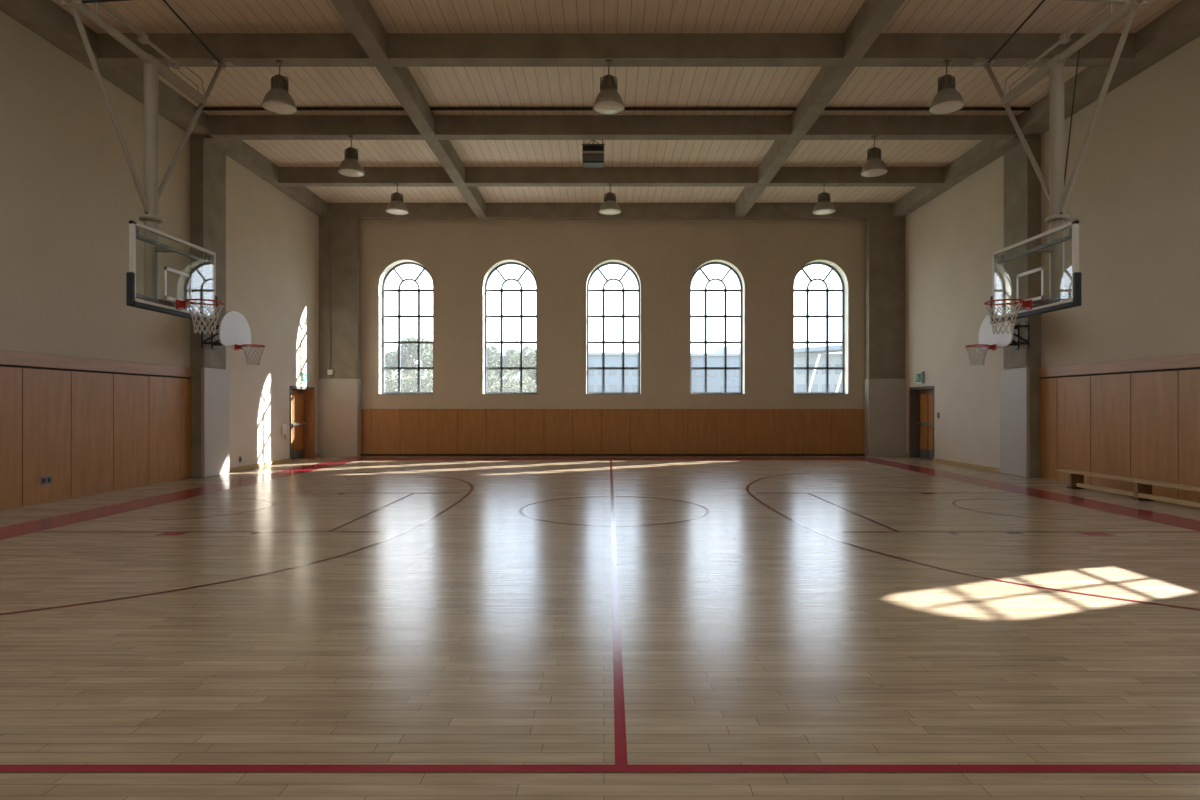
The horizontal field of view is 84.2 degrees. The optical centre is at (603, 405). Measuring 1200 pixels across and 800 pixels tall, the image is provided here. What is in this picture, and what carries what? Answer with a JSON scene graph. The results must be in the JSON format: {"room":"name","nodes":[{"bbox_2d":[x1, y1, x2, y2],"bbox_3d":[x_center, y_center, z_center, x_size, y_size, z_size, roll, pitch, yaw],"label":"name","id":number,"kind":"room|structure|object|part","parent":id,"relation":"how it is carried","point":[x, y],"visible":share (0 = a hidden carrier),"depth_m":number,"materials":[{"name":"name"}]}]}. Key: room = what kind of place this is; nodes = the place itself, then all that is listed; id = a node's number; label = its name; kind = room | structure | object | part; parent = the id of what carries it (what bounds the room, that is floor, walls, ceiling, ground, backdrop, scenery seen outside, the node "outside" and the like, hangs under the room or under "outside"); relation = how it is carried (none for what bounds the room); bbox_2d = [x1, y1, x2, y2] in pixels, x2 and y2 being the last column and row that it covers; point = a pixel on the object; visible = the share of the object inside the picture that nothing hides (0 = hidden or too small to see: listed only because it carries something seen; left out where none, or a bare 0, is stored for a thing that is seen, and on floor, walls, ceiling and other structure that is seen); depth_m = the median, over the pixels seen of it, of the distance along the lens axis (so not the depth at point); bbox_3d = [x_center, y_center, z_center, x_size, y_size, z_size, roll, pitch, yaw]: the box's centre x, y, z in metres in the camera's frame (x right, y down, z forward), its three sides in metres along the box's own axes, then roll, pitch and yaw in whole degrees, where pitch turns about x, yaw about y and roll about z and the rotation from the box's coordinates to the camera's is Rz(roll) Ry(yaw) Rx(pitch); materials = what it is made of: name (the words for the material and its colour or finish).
{"room":"indoor basketball gymnasium","nodes":[
{"label":"indoor basketball gymnasium","id":0,"kind":"room"},
{"bbox_2d":[0,10,189,367],"bbox_3d":[-9.040,-2.355,6.650,0.001,7.830,15.900,0,0,0],"label":"wall","id":1,"kind":"structure","parent":0,"point":[69,196],"depth_m":11.38,"materials":[{"name":"beige paint"}]},
{"bbox_2d":[0,350,191,509],"bbox_3d":[-9.018,0.362,6.600,0.045,2.395,15.800,0,0,0],"label":"panelling","id":2,"kind":"object","parent":1,"relation":"attached to","point":[92,426],"visible":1,"depth_m":11.58,"materials":[{"name":"brown wood"}]},
{"bbox_2d":[41,476,50,484],"bbox_3d":[-9.001,1.200,10.720,0.018,0.130,0.190,0,0,0],"label":"power outlet","id":3,"kind":"object","parent":2,"relation":"attached to","point":[47,479],"visible":1,"depth_m":10.71,"materials":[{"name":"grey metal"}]},
{"bbox_2d":[226,155,318,467],"bbox_3d":[-8.800,-2.355,17.650,0.001,7.830,6.300,0,0,0],"label":"wall","id":4,"kind":"structure","parent":0,"point":[272,240],"depth_m":17.42,"materials":[{"name":"beige paint"}]},
{"bbox_2d":[230,458,290,471],"bbox_3d":[-8.785,1.510,17.050,0.030,0.100,3.140,0,0,0],"label":"baseboard","id":5,"kind":"structure","parent":4,"relation":"attached to","point":[234,469],"depth_m":16.91,"materials":[{"name":"brown wood"}]},
{"bbox_2d":[282,425,285,436],"bbox_3d":[-8.748,0.716,18.220,0.105,0.412,0.180,0,0,0],"label":"wall phone","id":6,"kind":"object","parent":4,"relation":"attached to","point":[283,426],"visible":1,"depth_m":18.14,"materials":[{"name":"white plastic"}]},
{"bbox_2d":[290,386,314,458],"bbox_3d":[-8.986,0.460,19.385,0.388,2.200,1.730,0,0,0],"label":"door","id":7,"kind":"structure","parent":4,"relation":"in","point":[302,399],"depth_m":19.93,"materials":[{"name":"brown wood"}]},
{"bbox_3d":[-9.075,1.415,19.748,0.010,0.250,0.663,0,0,0],"label":"kick plate","id":8,"kind":"part","parent":7,"relation":"part of","materials":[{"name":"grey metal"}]},
{"bbox_2d":[300,372,306,382],"bbox_3d":[-8.773,-0.830,19.420,0.054,0.320,0.380,0,0,0],"label":"exit sign","id":9,"kind":"object","parent":4,"relation":"attached to","point":[303,375],"visible":1,"depth_m":19.39,"materials":[{"name":"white plastic"}]},
{"bbox_2d":[0,456,1199,799],"bbox_3d":[0.250,1.559,9.935,19.580,0.003,22.470,0,0,0],"label":"floor","id":10,"kind":"structure","parent":0,"point":[360,627],"depth_m":4.49,"materials":[{"name":"brown wood"}]},
{"bbox_2d":[190,138,225,476],"bbox_3d":[-8.905,-2.145,14.940,0.310,7.410,0.880,0,0,0],"label":"pillar","id":11,"kind":"structure","parent":10,"relation":"on","point":[207,162],"depth_m":14.50,"materials":[{"name":"paint"}]},
{"bbox_2d":[201,368,229,476],"bbox_3d":[-8.762,0.360,14.988,0.075,2.400,0.984,0,0,0],"label":"pad","id":12,"kind":"object","parent":11,"relation":"attached to","point":[215,383],"depth_m":14.91,"materials":[{"name":"grey paint"}]},
{"bbox_2d":[201,311,265,367],"bbox_3d":[-8.129,-1.490,14.695,1.258,1.200,1.310,0,0,0],"label":"basketball hoop","id":13,"kind":"object","parent":11,"relation":"attached to","point":[234,329],"visible":1,"depth_m":14.63,"materials":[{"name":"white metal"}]},
{"bbox_3d":[-8.744,-1.105,14.940,0.012,0.430,0.820,0,0,0],"label":"mounting plate","id":14,"kind":"part","parent":13,"relation":"part of","materials":[{"name":"wood"}]},
{"bbox_2d":[319,217,359,378],"bbox_3d":[-8.225,-2.145,20.660,1.190,7.410,0.320,0,0,0],"label":"pillar","id":15,"kind":"structure","parent":10,"relation":"on","point":[345,231],"depth_m":20.50,"materials":[{"name":"paint"}]},
{"bbox_2d":[865,217,904,378],"bbox_3d":[8.750,-2.145,20.660,1.140,7.410,0.320,0,0,0],"label":"pillar","id":16,"kind":"structure","parent":10,"relation":"on","point":[884,236],"depth_m":20.50,"materials":[{"name":"paint"}]},
{"bbox_2d":[1004,138,1040,476],"bbox_3d":[9.405,-2.145,14.940,0.310,7.410,0.880,0,0,0],"label":"pillar","id":17,"kind":"structure","parent":10,"relation":"on","point":[1022,185],"depth_m":14.50,"materials":[{"name":"concrete"}]},
{"bbox_2d":[965,311,1029,366],"bbox_3d":[8.629,-1.490,14.695,1.258,1.200,1.310,0,0,0],"label":"basketball hoop","id":18,"kind":"object","parent":17,"relation":"attached to","point":[1015,356],"visible":0.98,"depth_m":14.69,"materials":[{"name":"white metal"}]},
{"bbox_3d":[9.244,-1.105,14.940,0.012,0.430,0.820,0,0,0],"label":"mounting plate","id":19,"kind":"part","parent":18,"relation":"part of","materials":[{"name":"wood"}]},
{"bbox_2d":[1000,368,1029,476],"bbox_3d":[9.262,0.360,14.988,0.075,2.400,0.984,0,0,0],"label":"pad","id":20,"kind":"object","parent":17,"relation":"attached to","point":[1014,383],"depth_m":14.89,"materials":[{"name":"grey paint"}]},
{"bbox_2d":[1056,470,1199,507],"bbox_3d":[8.970,1.400,10.275,0.300,0.320,5.350,0,0,0],"label":"bench","id":21,"kind":"object","parent":10,"relation":"on","point":[1142,488],"visible":1,"depth_m":11.05,"materials":[{"name":"brown wood"}]},
{"bbox_3d":[8.975,1.407,12.620,0.250,0.265,0.070,0,0,0],"label":"leg","id":22,"kind":"part","parent":21,"relation":"part of","materials":[{"name":"brown wood"}]},
{"bbox_3d":[8.970,1.258,10.275,0.300,0.035,5.350,0,0,0],"label":"seat","id":23,"kind":"part","parent":21,"relation":"part of","materials":[{"name":"brown wood"}]},
{"bbox_3d":[8.893,1.480,10.100,0.075,0.070,4.700,0,0,0],"label":"rail","id":24,"kind":"part","parent":21,"relation":"part of","materials":[{"name":"brown wood"}]},
{"bbox_3d":[8.975,1.407,11.050,0.250,0.265,0.070,0,0,0],"label":"leg","id":25,"kind":"part","parent":21,"relation":"part of","materials":[{"name":"brown wood"}]},
{"bbox_2d":[360,220,864,408],"bbox_3d":[0.250,-2.355,20.985,19.180,7.830,0.370,0,0,0],"label":"wall","id":26,"kind":"structure","parent":0,"point":[459,256],"depth_m":20.80,"materials":[{"name":"beige paint"}]},
{"bbox_2d":[319,379,360,456],"bbox_3d":[-8.200,0.360,20.633,1.200,2.400,0.335,0,0,0],"label":"pad","id":27,"kind":"object","parent":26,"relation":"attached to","point":[339,399],"depth_m":20.47,"materials":[{"name":"grey paint"}]},
{"bbox_2d":[377,262,433,394],"bbox_3d":[-6.210,-2.465,20.988,1.766,4.237,0.425,0,0,0],"label":"window","id":28,"kind":"structure","parent":26,"relation":"in","point":[399,316],"depth_m":21.14,"materials":[{"name":"grey metal"}]},
{"bbox_3d":[-6.210,-0.363,20.793,1.766,0.034,0.035,0,0,0],"label":"sill","id":29,"kind":"part","parent":28,"relation":"part of","materials":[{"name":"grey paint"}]},
{"bbox_2d":[482,262,537,394],"bbox_3d":[-2.945,-2.465,20.988,1.766,4.237,0.425,0,0,0],"label":"window","id":30,"kind":"structure","parent":26,"relation":"in","point":[521,316],"depth_m":21.14,"materials":[{"name":"clear glass"}]},
{"bbox_3d":[-2.945,-0.363,20.793,1.766,0.034,0.035,0,0,0],"label":"sill","id":31,"kind":"part","parent":30,"relation":"part of","materials":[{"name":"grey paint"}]},
{"bbox_2d":[361,409,864,455],"bbox_3d":[0.275,0.829,20.777,15.810,1.462,0.045,0,0,0],"label":"panelling","id":32,"kind":"object","parent":26,"relation":"attached to","point":[384,432],"visible":1,"depth_m":20.77,"materials":[{"name":"brown wood"}]},
{"bbox_2d":[585,262,641,394],"bbox_3d":[0.300,-2.465,20.988,1.766,4.237,0.425,0,0,0],"label":"window","id":33,"kind":"structure","parent":26,"relation":"in","point":[603,316],"depth_m":21.14,"materials":[{"name":"clear glass"}]},
{"bbox_3d":[0.300,-0.363,20.793,1.766,0.034,0.035,0,0,0],"label":"sill","id":34,"kind":"part","parent":33,"relation":"part of","materials":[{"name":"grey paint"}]},
{"bbox_2d":[689,262,745,394],"bbox_3d":[3.555,-2.465,20.988,1.766,4.237,0.425,0,0,0],"label":"window","id":35,"kind":"structure","parent":26,"relation":"in","point":[705,316],"depth_m":21.14,"materials":[{"name":"grey metal"}]},
{"bbox_3d":[3.555,-0.363,20.793,1.766,0.034,0.035,0,0,0],"label":"sill","id":36,"kind":"part","parent":35,"relation":"part of","materials":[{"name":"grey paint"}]},
{"bbox_2d":[793,262,849,394],"bbox_3d":[6.800,-2.465,20.988,1.766,4.237,0.425,0,0,0],"label":"window","id":37,"kind":"structure","parent":26,"relation":"in","point":[807,316],"depth_m":21.14,"materials":[{"name":"grey metal"}]},
{"bbox_3d":[6.800,-0.363,20.793,1.766,0.034,0.035,0,0,0],"label":"sill","id":38,"kind":"part","parent":37,"relation":"part of","materials":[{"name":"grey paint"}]},
{"bbox_2d":[864,379,905,456],"bbox_3d":[8.725,0.360,20.633,1.150,2.400,0.335,0,0,0],"label":"pad","id":39,"kind":"object","parent":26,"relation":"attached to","point":[884,399],"depth_m":20.47,"materials":[{"name":"beige fabric"}]},
{"bbox_2d":[52,0,1181,202],"bbox_3d":[0.250,-6.395,9.935,19.580,0.250,22.470,0,0,0],"label":"ceiling","id":40,"kind":"structure","parent":0,"point":[234,86],"depth_m":12.79,"materials":[{"name":"white paint"}]},
{"bbox_2d":[0,0,207,134],"bbox_3d":[-8.785,-6.095,6.600,0.510,0.350,15.800,0,0,0],"label":"ceiling beam","id":41,"kind":"structure","parent":40,"relation":"attached to","point":[47,19],"depth_m":11.12,"materials":[{"name":"concrete"}]},
{"bbox_2d":[97,33,374,66],"bbox_3d":[-6.235,-6.060,11.310,4.590,0.420,0.280,0,0,0],"label":"ceiling beam","id":42,"kind":"structure","parent":40,"relation":"attached to","point":[245,49],"depth_m":11.17,"materials":[{"name":"concrete"}]},
{"bbox_2d":[262,60,296,114],"bbox_3d":[-5.500,-5.438,11.260,0.544,0.825,0.544,0,0,0],"label":"pendant lamp","id":43,"kind":"object","parent":42,"relation":"hanging from","point":[277,100],"visible":1,"depth_m":11.16,"materials":[{"name":"metal"}]},
{"bbox_2d":[190,135,327,215],"bbox_3d":[-8.785,-6.060,17.500,0.510,0.420,6.000,0,0,0],"label":"ceiling beam","id":44,"kind":"structure","parent":40,"relation":"attached to","point":[239,151],"depth_m":16.73,"materials":[{"name":"concrete"}]},
{"bbox_2d":[208,115,423,139],"bbox_3d":[-6.235,-6.060,14.460,4.590,0.420,0.280,0,0,0],"label":"ceiling beam","id":45,"kind":"structure","parent":40,"relation":"attached to","point":[220,127],"depth_m":14.32,"materials":[{"name":"concrete"}]},
{"bbox_2d":[338,136,364,176],"bbox_3d":[-5.480,-5.438,14.400,0.544,0.825,0.544,0,0,0],"label":"pendant lamp","id":46,"kind":"object","parent":45,"relation":"hanging from","point":[350,166],"visible":1,"depth_m":14.30,"materials":[{"name":"metal"}]},
{"bbox_2d":[279,167,455,186],"bbox_3d":[-6.235,-6.060,17.560,4.590,0.420,0.280,0,0,0],"label":"ceiling beam","id":47,"kind":"structure","parent":40,"relation":"attached to","point":[288,176],"depth_m":17.42,"materials":[{"name":"concrete"}]},
{"bbox_2d":[386,184,408,214],"bbox_3d":[-5.450,-5.471,17.500,0.588,0.759,0.588,0,0,0],"label":"pendant lamp","id":48,"kind":"object","parent":47,"relation":"hanging from","point":[396,206],"visible":1,"depth_m":17.39,"materials":[{"name":"metal"}]},
{"bbox_2d":[331,0,485,216],"bbox_3d":[-3.790,-6.054,9.600,0.300,0.432,21.800,0,0,0],"label":"ceiling beam","id":49,"kind":"structure","parent":40,"relation":"attached to","point":[360,17],"depth_m":12.43,"materials":[{"name":"concrete"}]},
{"bbox_2d":[582,140,604,167],"bbox_3d":[-0.250,-5.960,15.567,0.540,0.620,0.365,0,0,0],"label":"ceiling speaker","id":50,"kind":"object","parent":40,"relation":"hanging from","point":[592,154],"visible":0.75,"depth_m":15.40,"materials":[{"name":"metal"}]},
{"bbox_2d":[583,154,603,160],"bbox_3d":[-0.250,-5.755,15.393,0.480,0.150,0.015,0,0,0],"label":"grille","id":51,"kind":"object","parent":50,"relation":"attached to","point":[586,157],"depth_m":15.38,"materials":[{"name":"grey metal"}]},
{"bbox_2d":[465,167,757,186],"bbox_3d":[0.195,-6.060,17.560,7.670,0.420,0.280,0,0,0],"label":"ceiling beam","id":52,"kind":"structure","parent":40,"relation":"attached to","point":[474,176],"depth_m":17.42,"materials":[{"name":"concrete"}]},
{"bbox_2d":[599,184,620,214],"bbox_3d":[0.160,-5.471,17.500,0.588,0.759,0.588,0,0,0],"label":"pendant lamp","id":53,"kind":"object","parent":52,"relation":"hanging from","point":[609,207],"visible":1,"depth_m":17.39,"materials":[{"name":"metal"}]},
{"bbox_2d":[319,203,904,219],"bbox_3d":[0.250,-6.050,20.650,18.100,0.440,0.300,0,0,0],"label":"ceiling beam","id":54,"kind":"structure","parent":40,"relation":"attached to","point":[363,211],"depth_m":20.50,"materials":[{"name":"concrete"}]},
{"bbox_2d":[435,115,790,139],"bbox_3d":[0.195,-6.060,14.460,7.670,0.420,0.280,0,0,0],"label":"ceiling beam","id":55,"kind":"structure","parent":40,"relation":"attached to","point":[447,127],"depth_m":14.32,"materials":[{"name":"concrete"}]},
{"bbox_2d":[196,107,1030,110],"bbox_3d":[0.200,-6.230,13.930,17.460,0.064,0.064,0,0,0],"label":"conduit","id":56,"kind":"object","parent":40,"relation":"attached to","point":[204,108],"visible":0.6,"depth_m":13.90,"materials":[{"name":"grey metal"}]},
{"bbox_2d":[388,33,843,66],"bbox_3d":[0.195,-6.060,11.310,7.670,0.420,0.280,0,0,0],"label":"ceiling beam","id":57,"kind":"structure","parent":40,"relation":"attached to","point":[404,49],"depth_m":11.17,"materials":[{"name":"concrete"}]},
{"bbox_2d":[593,60,624,114],"bbox_3d":[0.080,-5.438,11.260,0.544,0.825,0.544,0,0,0],"label":"pendant lamp","id":58,"kind":"object","parent":57,"relation":"hanging from","point":[608,101],"visible":1,"depth_m":11.16,"materials":[{"name":"metal"}]},
{"bbox_2d":[735,0,904,216],"bbox_3d":[4.185,-6.054,9.600,0.310,0.432,21.800,0,0,0],"label":"ceiling beam","id":59,"kind":"structure","parent":40,"relation":"attached to","point":[873,16],"depth_m":12.42,"materials":[{"name":"concrete"}]},
{"bbox_2d":[767,167,943,186],"bbox_3d":[6.635,-6.060,17.560,4.590,0.420,0.280,0,0,0],"label":"ceiling beam","id":60,"kind":"structure","parent":40,"relation":"attached to","point":[786,176],"depth_m":17.42,"materials":[{"name":"concrete"}]},
{"bbox_2d":[812,184,835,214],"bbox_3d":[5.800,-5.471,17.500,0.588,0.759,0.588,0,0,0],"label":"pendant lamp","id":61,"kind":"object","parent":60,"relation":"hanging from","point":[824,206],"visible":1,"depth_m":17.39,"materials":[{"name":"metal"}]},
{"bbox_2d":[802,115,1017,139],"bbox_3d":[6.635,-6.060,14.460,4.590,0.420,0.280,0,0,0],"label":"ceiling beam","id":62,"kind":"structure","parent":40,"relation":"attached to","point":[826,127],"depth_m":14.32,"materials":[{"name":"concrete"}]},
{"bbox_2d":[861,136,887,176],"bbox_3d":[5.860,-5.438,14.400,0.544,0.825,0.544,0,0,0],"label":"pendant lamp","id":63,"kind":"object","parent":62,"relation":"hanging from","point":[874,167],"visible":1,"depth_m":14.30,"materials":[{"name":"metal"}]},
{"bbox_2d":[893,135,1040,215],"bbox_3d":[9.235,-6.060,17.500,0.610,0.420,6.000,0,0,0],"label":"ceiling beam","id":64,"kind":"structure","parent":40,"relation":"attached to","point":[985,152],"depth_m":16.77,"materials":[{"name":"concrete"}]},
{"bbox_2d":[856,33,1134,66],"bbox_3d":[6.635,-6.060,11.310,4.590,0.420,0.280,0,0,0],"label":"ceiling beam","id":65,"kind":"structure","parent":40,"relation":"attached to","point":[889,49],"depth_m":11.17,"materials":[{"name":"concrete"}]},
{"bbox_2d":[929,60,964,114],"bbox_3d":[5.810,-5.438,11.260,0.544,0.825,0.544,0,0,0],"label":"pendant lamp","id":66,"kind":"object","parent":65,"relation":"hanging from","point":[948,100],"visible":1,"depth_m":11.16,"materials":[{"name":"metal"}]},
{"bbox_2d":[1018,0,1199,134],"bbox_3d":[9.235,-6.095,6.600,0.610,0.350,15.800,0,0,0],"label":"ceiling beam","id":67,"kind":"structure","parent":40,"relation":"attached to","point":[1178,26],"depth_m":11.58,"materials":[{"name":"concrete"}]},
{"bbox_3d":[-6.235,-6.060,8.180,4.590,0.420,0.280,0,0,0],"label":"ceiling beam","id":68,"kind":"structure","parent":40,"relation":"attached to","visible":0},
{"bbox_2d":[61,0,234,333],"bbox_3d":[-6.057,-3.617,9.465,1.156,5.158,3.730,0,0,0],"label":"basketball hoop","id":69,"kind":"object","parent":68,"relation":"hanging from","point":[151,195],"visible":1,"depth_m":9.43,"materials":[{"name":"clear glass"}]},
{"bbox_3d":[-6.080,-4.995,8.170,0.822,0.086,0.036,0,0,0],"label":"arm","id":70,"kind":"part","parent":69,"relation":"part of","materials":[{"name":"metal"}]},
{"bbox_3d":[-6.125,-1.883,9.515,0.061,1.045,1.830,0,0,0],"label":"backboard frame","id":71,"kind":"part","parent":69,"relation":"part of","materials":[{"name":"white paint"}]},
{"bbox_3d":[-6.490,-5.990,9.735,0.032,0.412,2.974,0,0,0],"label":"tie rod","id":72,"kind":"part","parent":69,"relation":"part of","materials":[{"name":"metal"}]},
{"bbox_3d":[6.635,-6.060,8.180,4.590,0.420,0.280,0,0,0],"label":"ceiling beam","id":73,"kind":"structure","parent":40,"relation":"attached to","visible":0},
{"bbox_2d":[973,0,1146,333],"bbox_3d":[6.379,-3.617,9.537,1.696,5.158,3.578,0,0,21],"label":"basketball hoop","id":74,"kind":"object","parent":73,"relation":"hanging from","point":[1056,195],"visible":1,"depth_m":9.44,"materials":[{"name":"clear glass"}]},
{"bbox_3d":[6.490,-5.990,9.735,0.032,0.412,2.974,0,0,0],"label":"tie rod","id":75,"kind":"part","parent":74,"relation":"part of","materials":[{"name":"metal"}]},
{"bbox_3d":[6.125,-1.883,9.515,0.061,1.045,1.830,0,0,0],"label":"backboard frame","id":76,"kind":"part","parent":74,"relation":"part of","materials":[{"name":"white paint"}]},
{"bbox_3d":[6.080,-4.995,8.170,0.823,0.098,0.048,0,0,0],"label":"arm","id":77,"kind":"part","parent":74,"relation":"part of","materials":[{"name":"beige paint"}]},
{"bbox_2d":[905,155,1003,467],"bbox_3d":[9.300,-2.355,17.650,0.001,7.830,6.300,0,0,0],"label":"wall","id":78,"kind":"structure","parent":0,"point":[951,240],"depth_m":17.52,"materials":[{"name":"beige paint"}]},
{"bbox_2d":[915,371,924,383],"bbox_3d":[9.273,-0.835,19.535,0.054,0.350,0.550,0,0,0],"label":"exit sign","id":79,"kind":"object","parent":78,"relation":"attached to","point":[919,377],"visible":1,"depth_m":19.46,"materials":[{"name":"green plastic"}]},
{"bbox_3d":[9.277,-0.835,19.620,0.006,0.250,0.340,0,0,0],"label":"green panel","id":80,"kind":"part","parent":79,"relation":"part of","materials":[{"name":"green plastic"}]},
{"bbox_3d":[9.285,-0.835,19.330,0.030,0.350,0.140,0,0,0],"label":"plate","id":81,"kind":"part","parent":79,"relation":"part of","materials":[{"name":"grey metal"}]},
{"bbox_2d":[909,386,933,458],"bbox_3d":[9.486,0.460,19.460,0.388,2.200,1.680,0,0,0],"label":"door","id":82,"kind":"structure","parent":78,"relation":"in","point":[921,399],"depth_m":19.97,"materials":[{"name":"brown wood"}]},
{"bbox_3d":[9.575,1.415,19.897,0.010,0.250,0.466,0,0,0],"label":"kick plate","id":83,"kind":"part","parent":82,"relation":"part of","materials":[{"name":"grey metal"}]},
{"bbox_3d":[9.575,1.415,19.200,0.010,0.250,0.800,0,0,0],"label":"kick plate","id":84,"kind":"part","parent":82,"relation":"part of","materials":[{"name":"grey metal"}]},
{"bbox_2d":[933,458,999,472],"bbox_3d":[9.285,1.510,17.100,0.030,0.100,3.240,0,0,0],"label":"baseboard","id":85,"kind":"structure","parent":78,"relation":"attached to","point":[994,469],"depth_m":16.89,"materials":[{"name":"brown wood"}]},
{"bbox_2d":[1041,36,1199,367],"bbox_3d":[9.650,-2.355,6.650,0.220,7.830,15.900,0,0,0],"label":"wall","id":86,"kind":"structure","parent":0,"point":[1134,196],"depth_m":11.96,"materials":[{"name":"beige paint"}]},
{"bbox_2d":[1039,354,1199,501],"bbox_3d":[9.518,0.362,6.600,0.045,2.395,15.800,0,0,0],"label":"panelling","id":87,"kind":"object","parent":86,"relation":"attached to","point":[1135,418],"visible":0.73,"depth_m":12.08,"materials":[{"name":"brown wood"}]},
{"label":"outside","id":88,"kind":"structure","parent":0,"visible":0},
{"bbox_2d":[511,345,739,378],"bbox_3d":[25.000,-6.728,170.000,130.000,16.575,40.000,0,0,0],"label":"hill","id":89,"kind":"structure","parent":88,"point":[731,348],"depth_m":161.41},
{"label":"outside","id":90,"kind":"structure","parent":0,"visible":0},
{"bbox_2d":[385,378,535,391],"bbox_3d":[0.000,-0.265,66.220,140.000,4.050,90.000,0,0,0],"label":"lawn","id":91,"kind":"structure","parent":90,"point":[424,378],"depth_m":45.13,"materials":[{"name":"green plant"}]},
{"bbox_2d":[385,352,397,377],"bbox_3d":[-16.896,-3.127,52.135,2.211,2.353,2.298,0,0,-34],"label":"tree","id":92,"kind":"object","parent":91,"relation":"on","point":[387,362],"visible":0.41,"depth_m":51.56,"materials":[{"name":"green plant"}]},
{"bbox_2d":[385,369,432,391],"bbox_3d":[-11.985,-1.489,41.007,4.186,1.724,1.204,0,0,0],"label":"hedge","id":93,"kind":"object","parent":91,"relation":"on","point":[411,385],"visible":0.53,"depth_m":40.75,"materials":[{"name":"green plant"}]},
{"bbox_2d":[388,335,431,380],"bbox_3d":[-13.149,-3.111,44.986,3.027,3.390,1.974,0,0,0],"label":"tree","id":94,"kind":"object","parent":91,"relation":"on","point":[409,352],"visible":0.71,"depth_m":44.72,"materials":[{"name":"green plant"}]},
{"bbox_2d":[417,339,432,377],"bbox_3d":[-12.844,-3.546,49.938,2.418,2.944,2.275,0,0,0],"label":"tree","id":95,"kind":"object","parent":91,"relation":"on","point":[429,363],"visible":0.29,"depth_m":49.56,"materials":[{"name":"green plant"}]},
{"bbox_2d":[487,345,505,388],"bbox_3d":[-7.610,-2.553,43.906,2.304,2.852,1.889,0,0,22],"label":"tree","id":96,"kind":"object","parent":91,"relation":"on","point":[492,354],"visible":0.41,"depth_m":43.40,"materials":[{"name":"green plant"}]},
{"bbox_2d":[497,349,519,379],"bbox_3d":[-7.375,-3.119,50.105,2.228,2.412,2.314,0,0,0],"label":"tree","id":97,"kind":"object","parent":91,"relation":"on","point":[506,359],"visible":0.41,"depth_m":49.58,"materials":[{"name":"green plant"}]},
{"bbox_2d":[487,369,535,391],"bbox_3d":[-5.728,-1.114,41.008,4.296,2.368,1.182,0,0,0],"label":"hedge","id":98,"kind":"object","parent":91,"relation":"on","point":[510,384],"visible":0.52,"depth_m":40.78,"materials":[{"name":"green plant"}]},
{"bbox_2d":[516,334,517,378],"bbox_3d":[-7.862,-4.244,60.000,0.166,5.608,0.166,0,0,22],"label":"mast","id":99,"kind":"object","parent":91,"relation":"on","point":[516,334],"visible":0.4,"depth_m":59.98,"materials":[{"name":"white metal"}]},
{"bbox_2d":[510,345,535,387],"bbox_3d":[-4.995,-2.558,43.637,2.243,3.032,2.396,0,0,-23],"label":"tree","id":100,"kind":"object","parent":91,"relation":"on","point":[529,360],"visible":0.62,"depth_m":43.46,"materials":[{"name":"green plant"}]},
{"bbox_2d":[589,352,637,391],"bbox_3d":[2.900,-1.634,63.975,9.800,6.388,8.450,0,0,0],"label":"building","id":101,"kind":"structure","parent":91,"relation":"on","point":[613,377],"depth_m":60.01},
{"bbox_2d":[691,353,739,391],"bbox_3d":[11.900,-1.664,65.975,7.800,6.449,8.450,0,0,0],"label":"warehouse","id":102,"kind":"structure","parent":91,"relation":"on","point":[715,377],"depth_m":62.00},
{"bbox_2d":[794,345,841,391],"bbox_3d":[20.500,-1.979,61.400,8.600,7.078,9.600,0,0,0],"label":"building","id":103,"kind":"structure","parent":91,"relation":"on","point":[817,355],"depth_m":58.00,"materials":[{"name":"white paint"}]}
]}

